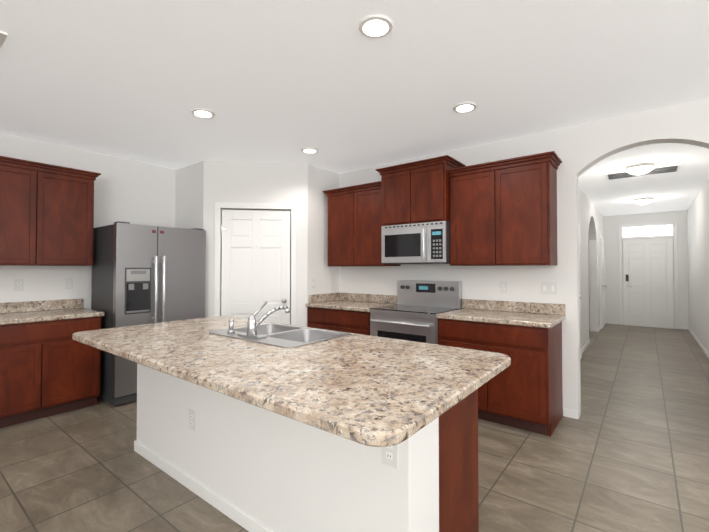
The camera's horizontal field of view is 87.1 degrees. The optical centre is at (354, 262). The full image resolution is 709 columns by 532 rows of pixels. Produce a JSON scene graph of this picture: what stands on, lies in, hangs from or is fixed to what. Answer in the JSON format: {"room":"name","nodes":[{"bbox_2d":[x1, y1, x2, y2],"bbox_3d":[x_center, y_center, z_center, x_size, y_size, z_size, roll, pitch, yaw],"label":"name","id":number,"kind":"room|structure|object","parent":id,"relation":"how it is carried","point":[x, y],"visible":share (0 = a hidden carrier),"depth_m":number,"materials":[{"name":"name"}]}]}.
{"room":"kitchen","nodes":[
{"label":"kitchen","id":0,"kind":"room"},
{"bbox_2d":[0,133,175,308],"bbox_3d":[-3.737,0.078,3.164,0.140,2.630,7.620,-1,-1,38],"label":"wall","id":1,"kind":"structure","parent":0,"point":[133,192],"depth_m":4.15,"materials":[{"name":"white paint"}]},
{"bbox_2d":[14,279,23,290],"bbox_3d":[-3.272,0.221,3.639,0.007,0.116,0.070,-1,-1,38],"label":"electrical outlet","id":2,"kind":"object","parent":1,"relation":"attached to","point":[18,284],"visible":1,"depth_m":3.64,"materials":[{"name":"white plastic"}]},
{"bbox_2d":[0,298,83,312],"bbox_3d":[-3.521,0.428,3.301,0.022,0.100,1.890,-1,-1,38],"label":"backsplash","id":3,"kind":"structure","parent":1,"relation":"attached to","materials":[{"name":"stone"}]},
{"bbox_2d":[0,156,100,265],"bbox_3d":[-3.078,-0.450,3.597,0.375,0.960,0.970,-1,-1,38],"label":"upper cabinet","id":4,"kind":"object","parent":1,"relation":"attached to","point":[46,214],"visible":1,"depth_m":3.53,"materials":[{"name":"brown wood"}]},
{"bbox_2d":[65,278,72,288],"bbox_3d":[-3.025,0.226,3.955,0.007,0.116,0.070,-1,-1,38],"label":"electrical outlet","id":5,"kind":"object","parent":1,"relation":"attached to","point":[68,283],"visible":1,"depth_m":3.95,"materials":[{"name":"white plastic"}]},
{"bbox_2d":[175,161,203,228],"bbox_3d":[-2.033,0.103,4.682,0.680,2.630,0.110,-1,-1,38],"label":"wall","id":6,"kind":"structure","parent":0,"point":[189,184],"depth_m":4.64,"materials":[{"name":"white paint"}]},
{"bbox_2d":[207,161,218,316],"bbox_3d":[-1.671,0.101,4.544,0.218,2.630,0.098,-1,-1,38],"label":"wall","id":7,"kind":"structure","parent":0,"point":[212,166],"depth_m":4.45,"materials":[{"name":"white paint"}]},
{"bbox_2d":[219,161,339,326],"bbox_3d":[-0.940,0.105,4.774,0.810,2.630,1.360,-1,-1,38],"label":"wall","id":8,"kind":"structure","parent":0,"point":[251,182],"depth_m":4.58,"materials":[{"name":"white paint"}]},
{"bbox_2d":[221,210,289,324],"bbox_3d":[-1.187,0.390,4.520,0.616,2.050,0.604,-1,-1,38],"label":"pantry door","id":9,"kind":"structure","parent":8,"relation":"in","point":[255,260],"depth_m":4.52,"materials":[{"name":"white paint"}]},
{"bbox_2d":[214,202,296,324],"bbox_3d":[-1.188,0.350,4.492,0.964,2.130,0.016,0,-1,-7],"label":"door frame","id":10,"kind":"structure","parent":8,"relation":"attached to","point":[219,206],"depth_m":4.50,"materials":[{"name":"white paint"}]},
{"bbox_2d":[311,279,314,288],"bbox_3d":[-0.513,0.268,4.654,0.007,0.116,0.070,-1,-1,38],"label":"light switch","id":11,"kind":"object","parent":8,"relation":"attached to","point":[312,283],"visible":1,"depth_m":4.65,"materials":[{"name":"white plastic"}]},
{"bbox_2d":[0,324,708,531],"bbox_3d":[1.669,1.438,3.439,8.300,0.080,14.740,-1,-1,38],"label":"floor","id":12,"kind":"structure","parent":0,"point":[627,450],"depth_m":2.54,"materials":[{"name":"tile"}]},
{"bbox_2d":[0,316,100,427],"bbox_3d":[-2.996,0.961,3.472,0.630,0.875,0.910,-1,-1,38],"label":"base cabinet","id":13,"kind":"object","parent":12,"relation":"on","point":[49,368],"visible":0.85,"depth_m":3.31,"materials":[{"name":"brown wood"}]},
{"bbox_2d":[91,221,205,405],"bbox_3d":[-2.246,0.509,4.134,0.750,1.800,0.925,-1,-1,38],"label":"refrigerator","id":14,"kind":"object","parent":12,"relation":"on","point":[144,274],"visible":0.73,"depth_m":3.81,"materials":[{"name":"grey metal"}]},
{"bbox_2d":[134,363,478,531],"bbox_3d":[-0.485,0.941,2.336,2.314,0.876,0.742,-1,-1,38],"label":"kitchen island","id":15,"kind":"object","parent":12,"relation":"on","point":[249,467],"visible":0.44,"depth_m":1.76,"materials":[{"name":"granite"},{"name":"paint"}]},
{"bbox_2d":[189,409,195,430],"bbox_3d":[-0.988,0.958,2.268,0.070,0.116,0.007,-1,-1,38],"label":"outlet","id":16,"kind":"object","parent":15,"relation":"attached to","point":[192,418],"visible":1,"depth_m":2.26,"materials":[{"name":"white plastic"}]},
{"bbox_2d":[72,316,510,446],"bbox_3d":[-0.551,0.479,2.150,2.505,0.040,1.150,-1,-1,38],"label":"island countertop","id":17,"kind":"structure","parent":15,"relation":"on","point":[372,391],"depth_m":1.55,"materials":[{"name":"stone"}]},
{"bbox_2d":[228,301,289,338],"bbox_3d":[-0.603,0.350,2.434,0.344,0.214,0.324,-1,-1,38],"label":"faucet","id":18,"kind":"object","parent":17,"relation":"on","point":[252,324],"visible":1,"depth_m":2.31,"materials":[{"name":"grey metal"}]},
{"bbox_2d":[209,323,350,347],"bbox_3d":[-0.495,0.559,2.428,0.810,0.202,0.540,-1,-1,38],"label":"sink","id":19,"kind":"object","parent":17,"relation":"in","point":[284,335],"visible":0.48,"depth_m":2.49,"materials":[{"name":"silver metal"}]},
{"bbox_2d":[382,444,397,468],"bbox_3d":[0.131,0.704,1.399,0.070,0.116,0.007,-1,-1,38],"label":"outlet","id":20,"kind":"object","parent":15,"relation":"attached to","point":[389,455],"visible":0.67,"depth_m":1.39,"materials":[{"name":"white plastic"}]},
{"bbox_2d":[307,307,370,334],"bbox_3d":[-0.018,0.978,4.501,0.957,0.875,0.630,-1,-1,38],"label":"base cabinet","id":21,"kind":"object","parent":12,"relation":"on","point":[355,322],"visible":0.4,"depth_m":4.23,"materials":[{"name":"brown wood"}]},
{"bbox_2d":[305,293,396,311],"bbox_3d":[-0.023,0.468,4.503,0.957,0.140,0.645,-1,-1,38],"label":"countertop","id":22,"kind":"structure","parent":21,"relation":"on","point":[354,302],"depth_m":4.61,"materials":[{"name":"stone"}]},
{"bbox_2d":[370,280,461,344],"bbox_3d":[0.639,0.803,3.944,0.758,1.205,0.701,-1,-1,38],"label":"range","id":23,"kind":"object","parent":12,"relation":"on","point":[410,315],"visible":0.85,"depth_m":3.91,"materials":[{"name":"silver metal"}]},
{"bbox_2d":[438,318,562,435],"bbox_3d":[1.334,0.960,3.446,0.937,0.875,0.630,-1,-1,38],"label":"base cabinet","id":24,"kind":"object","parent":12,"relation":"on","point":[523,390],"visible":0.73,"depth_m":3.09,"materials":[{"name":"brown wood"}]},
{"bbox_2d":[436,299,565,327],"bbox_3d":[1.341,0.451,3.440,0.967,0.140,0.645,-1,-1,38],"label":"countertop","id":25,"kind":"structure","parent":24,"relation":"on","point":[543,315],"depth_m":3.44,"materials":[{"name":"stone"}]},
{"bbox_3d":[-3.561,0.949,2.747,0.630,0.875,0.922,-1,-1,38],"label":"base cabinet","id":26,"kind":"object","parent":12,"relation":"on","visible":0},
{"bbox_2d":[0,298,104,324],"bbox_3d":[-3.276,0.445,3.109,0.645,0.140,1.890,-1,-1,38],"label":"countertop","id":27,"kind":"structure","parent":26,"relation":"on","point":[28,311],"depth_m":3.60,"materials":[{"name":"stone"}]},
{"bbox_2d":[0,0,708,215],"bbox_3d":[1.669,-1.272,3.485,8.300,0.080,14.740,-1,-1,38],"label":"ceiling","id":28,"kind":"structure","parent":0,"point":[275,81],"depth_m":2.53,"materials":[{"name":"white paint"}]},
{"bbox_2d":[0,31,7,47],"bbox_3d":[-2.124,-1.249,2.004,0.300,0.014,0.340,-1,-1,38],"label":"ceiling vent","id":29,"kind":"object","parent":28,"relation":"in","point":[3,36],"visible":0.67,"depth_m":2.06,"materials":[{"name":"white paint"}]},
{"bbox_2d":[191,108,214,117],"bbox_3d":[-1.253,-1.232,3.087,0.190,0.013,0.190,-1,-1,38],"label":"recessed light","id":30,"kind":"object","parent":28,"relation":"in","point":[201,112],"visible":0.96,"depth_m":3.07,"materials":[{"name":"white paint"}]},
{"bbox_2d":[301,147,318,153],"bbox_3d":[-0.485,-1.216,4.055,0.190,0.013,0.190,-1,-1,38],"label":"recessed light","id":31,"kind":"object","parent":28,"relation":"in","point":[310,150],"visible":0.98,"depth_m":4.03,"materials":[{"name":"white paint"}]},
{"bbox_2d":[358,14,393,38],"bbox_3d":[0.112,-1.250,1.984,0.190,0.013,0.190,-1,-1,38],"label":"recessed light","id":32,"kind":"object","parent":28,"relation":"in","point":[374,26],"visible":0.98,"depth_m":1.97,"materials":[{"name":"white paint"}]},
{"bbox_2d":[453,102,476,112],"bbox_3d":[0.880,-1.233,2.977,0.190,0.013,0.190,-1,-1,38],"label":"recessed light","id":33,"kind":"object","parent":28,"relation":"in","point":[464,107],"visible":1,"depth_m":2.96,"materials":[{"name":"white paint"}]},
{"bbox_2d":[625,163,654,174],"bbox_3d":[3.586,-1.182,4.689,0.300,0.148,0.300,-1,-1,38],"label":"light","id":34,"kind":"object","parent":28,"relation":"attached to","point":[639,169],"visible":0.92,"depth_m":4.61,"materials":[{"name":"white glass"}]},
{"bbox_2d":[605,164,680,179],"bbox_3d":[3.834,-1.200,4.991,0.780,0.014,0.420,-1,-1,38],"label":"ceiling vent","id":35,"kind":"object","parent":28,"relation":"in","point":[653,171],"visible":0.71,"depth_m":4.96,"materials":[{"name":"white metal"}]},
{"bbox_2d":[634,197,653,204],"bbox_3d":[5.338,-1.145,6.886,0.300,0.148,0.300,-1,-1,38],"label":"light","id":36,"kind":"object","parent":28,"relation":"attached to","point":[645,200],"visible":0.83,"depth_m":6.80,"materials":[{"name":"white glass"}]},
{"bbox_2d":[272,99,708,418],"bbox_3d":[1.835,0.084,3.561,8.160,2.630,0.140,-1,-1,38],"label":"wall","id":37,"kind":"structure","parent":0,"point":[579,150],"depth_m":3.42,"materials":[{"name":"white paint"}]},
{"bbox_2d":[309,293,396,303],"bbox_3d":[-0.006,0.448,4.526,0.957,0.100,0.590,-1,-1,38],"label":"backsplash","id":38,"kind":"structure","parent":37,"relation":"attached to","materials":[{"name":"stone"}]},
{"bbox_2d":[323,181,400,265],"bbox_3d":[0.073,-0.433,4.615,0.925,0.960,0.375,-1,-1,38],"label":"upper cabinet","id":39,"kind":"object","parent":37,"relation":"attached to","point":[354,225],"visible":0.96,"depth_m":4.46,"materials":[{"name":"brown wood"}]},
{"bbox_2d":[376,155,465,225],"bbox_3d":[0.713,-0.722,4.064,0.852,0.630,0.465,-1,-1,38],"label":"upper cabinet","id":40,"kind":"object","parent":37,"relation":"attached to","point":[415,192],"visible":0.92,"depth_m":3.86,"materials":[{"name":"brown wood"}]},
{"bbox_2d":[381,221,449,263],"bbox_3d":[0.710,-0.194,4.051,0.756,0.420,0.473,-1,-1,38],"label":"microwave","id":41,"kind":"object","parent":40,"relation":"attached to","point":[422,243],"visible":1,"depth_m":3.87,"materials":[{"name":"grey metal"}]},
{"bbox_2d":[500,281,506,292],"bbox_3d":[1.491,0.247,3.733,0.070,0.116,0.007,-1,-1,38],"label":"electrical outlet","id":42,"kind":"object","parent":37,"relation":"attached to","point":[503,286],"visible":1,"depth_m":3.73,"materials":[{"name":"white plastic"}]},
{"bbox_2d":[448,151,561,265],"bbox_3d":[1.418,-0.451,3.566,0.951,0.960,0.375,-1,-1,38],"label":"upper cabinet","id":43,"kind":"object","parent":37,"relation":"attached to","point":[503,212],"visible":1,"depth_m":3.40,"materials":[{"name":"brown wood"}]},
{"bbox_2d":[462,299,564,314],"bbox_3d":[1.533,0.434,3.686,0.967,0.100,0.022,-1,-1,38],"label":"backsplash","id":44,"kind":"structure","parent":37,"relation":"attached to","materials":[{"name":"stone"}]},
{"bbox_2d":[541,282,556,294],"bbox_3d":[1.813,0.241,3.482,0.140,0.116,0.007,-1,-1,38],"label":"light switch","id":45,"kind":"object","parent":37,"relation":"attached to","point":[549,288],"visible":1,"depth_m":3.48,"materials":[{"name":"white plastic"}]},
{"bbox_2d":[563,408,577,418],"bbox_3d":[1.945,1.360,3.357,0.118,0.072,0.012,-1,-1,38],"label":"baseboard","id":46,"kind":"structure","parent":37,"relation":"attached to","point":[569,413],"depth_m":3.35,"materials":[{"name":"white paint"}]},
{"bbox_2d":[588,235,589,328],"bbox_3d":[4.978,0.169,8.630,0.860,2.630,0.140,-1,-1,38],"label":"wall","id":47,"kind":"structure","parent":0,"point":[589,283],"depth_m":8.33,"materials":[{"name":"white paint"}]},
{"bbox_2d":[579,187,602,347],"bbox_3d":[3.914,0.133,6.454,0.140,2.630,6.980,-1,-1,38],"label":"wall","id":48,"kind":"structure","parent":0,"point":[591,220],"depth_m":7.10,"materials":[{"name":"white paint"}]},
{"bbox_2d":[579,223,581,358],"bbox_3d":[3.206,0.414,5.321,0.121,2.030,0.770,-1,-1,38],"label":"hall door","id":49,"kind":"structure","parent":48,"relation":"in","point":[580,289],"depth_m":5.57,"materials":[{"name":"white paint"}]},
{"bbox_2d":[582,339,589,352],"bbox_3d":[3.843,1.408,6.215,0.012,0.072,1.290,-1,-1,38],"label":"baseboard","id":50,"kind":"structure","parent":48,"relation":"attached to","point":[585,346],"depth_m":6.24,"materials":[{"name":"white paint"}]},
{"bbox_2d":[599,234,602,325],"bbox_3d":[5.732,0.429,8.652,0.016,2.110,0.884,-1,-1,38],"label":"door frame","id":51,"kind":"structure","parent":48,"relation":"attached to","point":[600,236],"depth_m":8.31,"materials":[{"name":"white paint"}]},
{"bbox_2d":[600,238,606,328],"bbox_3d":[5.777,0.469,8.616,0.121,2.030,0.730,-1,-1,38],"label":"hall door","id":52,"kind":"structure","parent":48,"relation":"in","point":[602,272],"depth_m":8.52,"materials":[{"name":"white paint"}]},
{"bbox_2d":[603,210,688,328],"bbox_3d":[6.770,0.171,8.741,1.830,2.630,0.140,-1,-1,38],"label":"wall","id":53,"kind":"structure","parent":0,"point":[611,224],"depth_m":8.82,"materials":[{"name":"white paint"}]},
{"bbox_2d":[605,321,619,324],"bbox_3d":[6.234,1.455,9.040,0.310,0.072,0.012,-1,-1,38],"label":"baseboard","id":54,"kind":"structure","parent":53,"relation":"attached to","point":[612,322],"depth_m":9.03,"materials":[{"name":"white paint"}]},
{"bbox_2d":[622,235,672,238],"bbox_3d":[6.776,-0.584,8.647,0.934,0.045,0.019,-1,-1,38],"label":"trim","id":55,"kind":"structure","parent":53,"relation":"attached to","point":[665,236],"depth_m":8.63,"materials":[{"name":"white paint"}]},
{"bbox_2d":[623,225,672,236],"bbox_3d":[6.780,-0.724,8.654,0.910,0.225,0.005,-1,-1,38],"label":"transom window","id":56,"kind":"structure","parent":53,"relation":"in","point":[648,231],"depth_m":8.63,"materials":[{"name":"white glass"}]},
{"bbox_2d":[623,238,673,328],"bbox_3d":[6.755,0.468,8.602,0.910,2.030,0.080,-1,-1,38],"label":"front door","id":57,"kind":"structure","parent":53,"relation":"in","point":[648,295],"depth_m":8.59,"materials":[{"name":"white paint"}]},
{"bbox_2d":[619,221,678,328],"bbox_3d":[6.777,0.286,8.633,1.064,2.395,0.016,-1,-1,38],"label":"door frame","id":58,"kind":"structure","parent":53,"relation":"attached to","point":[674,224],"depth_m":8.47,"materials":[{"name":"white paint"}]},
{"bbox_2d":[679,326,687,329],"bbox_3d":[7.267,1.441,8.234,0.170,0.072,0.012,-1,-1,38],"label":"baseboard","id":59,"kind":"structure","parent":53,"relation":"attached to","point":[684,327],"depth_m":8.23,"materials":[{"name":"white paint"}]},
{"bbox_2d":[687,180,708,352],"bbox_3d":[5.247,0.115,5.414,0.140,2.630,6.980,-1,-1,38],"label":"wall","id":60,"kind":"structure","parent":0,"point":[698,247],"depth_m":6.45,"materials":[{"name":"white paint"}]},
{"bbox_2d":[688,326,708,358],"bbox_3d":[5.186,1.395,5.440,0.012,0.072,6.980,-1,-1,38],"label":"baseboard","id":61,"kind":"structure","parent":60,"relation":"attached to","point":[699,343],"depth_m":6.47,"materials":[{"name":"white paint"}]}
]}

